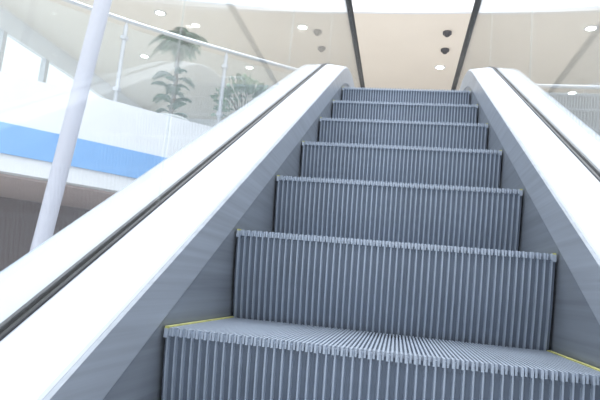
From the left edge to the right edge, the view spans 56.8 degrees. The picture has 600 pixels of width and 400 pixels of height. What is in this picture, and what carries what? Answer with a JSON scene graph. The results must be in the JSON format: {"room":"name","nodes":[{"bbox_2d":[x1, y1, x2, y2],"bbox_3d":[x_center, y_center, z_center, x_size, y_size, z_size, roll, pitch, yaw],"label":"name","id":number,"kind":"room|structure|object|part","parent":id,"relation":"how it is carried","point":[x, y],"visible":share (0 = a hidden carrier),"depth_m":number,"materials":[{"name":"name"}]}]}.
{"room":"shopping mall escalator","nodes":[
{"label":"shopping mall escalator","id":0,"kind":"room"},
{"bbox_2d":[0,197,89,271],"bbox_3d":[-0.032,1.453,6.432,15.092,2.240,2.789,7,-9,-13],"label":"wall","id":1,"kind":"structure","parent":0,"point":[18,218],"depth_m":6.21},
{"bbox_2d":[0,173,114,209],"bbox_3d":[0.736,0.517,7.359,13.900,0.018,15.300,4,-9,10],"label":"ceiling","id":2,"kind":"structure","parent":0,"point":[14,187],"depth_m":5.30,"materials":[{"name":"white paint"}]},
{"bbox_2d":[0,5,142,108],"bbox_3d":[-5.957,-0.799,8.669,0.120,6.250,15.460,4,-9,10],"label":"wall","id":3,"kind":"structure","parent":0,"point":[11,26],"depth_m":11.45,"materials":[{"name":"white paint"}]},
{"bbox_2d":[0,71,211,192],"bbox_3d":[0.814,0.112,7.361,13.800,0.790,15.400,4,-9,10],"label":"balcony wall","id":4,"kind":"structure","parent":0,"point":[26,102],"depth_m":4.80,"materials":[{"name":"white paint"}]},
{"bbox_2d":[0,122,165,178],"bbox_3d":[-3.492,-0.712,3.639,9.215,0.245,0.141,11,-10,-33],"label":"trim","id":5,"kind":"structure","parent":4,"relation":"attached to","point":[16,140],"depth_m":4.73,"materials":[{"name":"blue paint"}]},
{"bbox_2d":[186,118,221,126],"bbox_3d":[2.307,-0.601,15.191,14.000,3.200,0.100,4,-9,10],"label":"wall","id":6,"kind":"structure","parent":0,"point":[208,122],"depth_m":16.30,"materials":[{"name":"white paint"}]},
{"bbox_2d":[0,0,599,134],"bbox_3d":[1.171,-3.322,8.075,13.800,0.150,15.000,4,-9,10],"label":"ceiling","id":7,"kind":"structure","parent":0,"point":[397,51],"depth_m":10.52,"materials":[{"name":"paint"}]},
{"bbox_2d":[139,54,149,58],"bbox_3d":[-3.335,-3.083,11.904,0.220,0.014,0.220,4,-9,10],"label":"recessed light","id":8,"kind":"object","parent":7,"relation":"in","point":[141,55],"depth_m":11.89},
{"bbox_2d":[154,10,165,15],"bbox_3d":[-2.478,-3.313,9.840,0.220,0.014,0.220,4,-9,10],"label":"recessed light","id":9,"kind":"object","parent":7,"relation":"in","point":[158,12],"depth_m":9.82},
{"bbox_2d":[245,65,253,69],"bbox_3d":[-1.091,-2.861,11.992,0.220,0.014,0.220,4,-9,10],"label":"recessed light","id":10,"kind":"object","parent":7,"relation":"in","point":[248,67],"depth_m":11.98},
{"bbox_2d":[297,24,308,29],"bbox_3d":[0.050,-3.072,9.874,0.220,0.014,0.220,4,-9,10],"label":"recessed light","id":11,"kind":"object","parent":7,"relation":"in","point":[301,26],"depth_m":9.86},
{"bbox_2d":[179,0,599,13],"bbox_3d":[2.012,-3.495,8.431,11.500,0.850,1.140,4,-9,10],"label":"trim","id":12,"kind":"structure","parent":7,"relation":"attached to","point":[359,6],"depth_m":8.94,"materials":[{"name":"white paint"}]},
{"bbox_2d":[434,65,445,69],"bbox_3d":[2.787,-2.641,11.055,0.220,0.014,0.220,4,-9,10],"label":"recessed light","id":13,"kind":"object","parent":7,"relation":"in","point":[439,67],"depth_m":11.04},
{"bbox_2d":[441,48,448,53],"bbox_3d":[2.673,-2.737,10.237,0.150,0.098,0.150,4,-9,10],"label":"security camera","id":14,"kind":"object","parent":7,"relation":"attached to","point":[444,50],"depth_m":10.19,"materials":[{"name":"black plastic"}]},
{"bbox_2d":[443,30,451,36],"bbox_3d":[2.535,-2.852,9.560,0.150,0.098,0.150,4,-9,10],"label":"security camera","id":15,"kind":"object","parent":7,"relation":"attached to","point":[446,33],"depth_m":9.52,"materials":[{"name":"black plastic"}]},
{"bbox_2d":[567,91,577,94],"bbox_3d":[5.751,-2.263,11.732,0.220,0.014,0.220,4,-9,10],"label":"recessed light","id":16,"kind":"object","parent":7,"relation":"in","point":[569,92],"depth_m":11.71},
{"bbox_2d":[583,25,598,31],"bbox_3d":[4.705,-2.774,8.974,0.220,0.014,0.220,4,-9,10],"label":"recessed light","id":17,"kind":"object","parent":7,"relation":"in","point":[590,28],"depth_m":8.97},
{"bbox_3d":[-0.076,2.162,3.267,14.200,0.100,23.000,4,-9,10],"label":"floor","id":18,"kind":"structure","parent":0,"visible":0},
{"bbox_2d":[30,0,111,250],"bbox_3d":[-1.100,-1.256,3.118,0.825,6.410,0.220,4,-9,10],"label":"slender column","id":19,"kind":"structure","parent":18,"relation":"on","point":[52,199],"depth_m":2.97,"materials":[{"name":"paint"}]},
{"bbox_2d":[0,0,599,399],"bbox_3d":[0.329,0.299,2.041,1.364,4.772,9.402,4,-9,10],"label":"escalator","id":20,"kind":"object","parent":18,"relation":"on","point":[332,236],"visible":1,"depth_m":1.38,"materials":[{"name":"metal"}]},
{"bbox_3d":[0.303,0.573,2.000,0.860,3.396,9.350,4,-9,10],"label":"skirt panel","id":21,"kind":"part","parent":20,"relation":"part of","materials":[{"name":"metal"}]},
{"bbox_3d":[0.369,-0.131,2.105,1.134,3.898,9.402,4,-9,10],"label":"handrail","id":22,"kind":"part","parent":20,"relation":"part of","materials":[{"name":"black rubber"}]},
{"bbox_3d":[0.366,-0.104,2.101,1.079,3.889,9.338,4,-9,10],"label":"glass balustrade","id":23,"kind":"part","parent":20,"relation":"part of","materials":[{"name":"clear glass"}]},
{"bbox_3d":[0.868,-0.263,7.517,13.800,0.004,15.200,4,-9,10],"label":"floor","id":24,"kind":"structure","parent":0,"visible":0},
{"bbox_2d":[160,113,187,120],"bbox_3d":[-1.623,-0.802,6.806,0.466,0.400,0.466,4,-9,10],"label":"pot","id":25,"kind":"object","parent":24,"relation":"on","point":[176,116],"depth_m":6.63,"materials":[{"name":"ceramic"}]},
{"bbox_2d":[148,27,207,120],"bbox_3d":[-1.554,-1.360,6.856,0.665,1.526,0.635,-1,-10,35],"label":"potted palm","id":26,"kind":"object","parent":24,"relation":"on","point":[171,43],"visible":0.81,"depth_m":6.89,"materials":[{"name":"plant"}]},
{"bbox_2d":[62,0,297,123],"bbox_3d":[-2.151,-1.401,4.973,5.968,0.941,0.284,10,-10,-31],"label":"gallery railing","id":27,"kind":"object","parent":24,"relation":"on","point":[124,37],"visible":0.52,"depth_m":5.63,"materials":[{"name":"metal"}]},
{"bbox_3d":[-2.110,-1.843,5.040,5.882,0.042,0.239,10,-10,-31],"label":"rail","id":28,"kind":"part","parent":27,"relation":"part of","materials":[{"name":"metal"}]},
{"bbox_2d":[210,72,267,117],"bbox_3d":[-0.651,-1.020,6.433,0.782,0.896,0.785,4,-9,10],"label":"potted shrub","id":29,"kind":"object","parent":24,"relation":"on","point":[244,83],"visible":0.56,"depth_m":6.32,"materials":[{"name":"green plant"}]},
{"bbox_2d":[537,84,599,88],"bbox_3d":[4.597,-0.674,5.631,5.340,0.941,0.090,4,-9,10],"label":"gallery railing","id":30,"kind":"object","parent":24,"relation":"on","point":[564,86],"visible":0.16,"depth_m":6.00,"materials":[{"name":"metal"}]}
]}

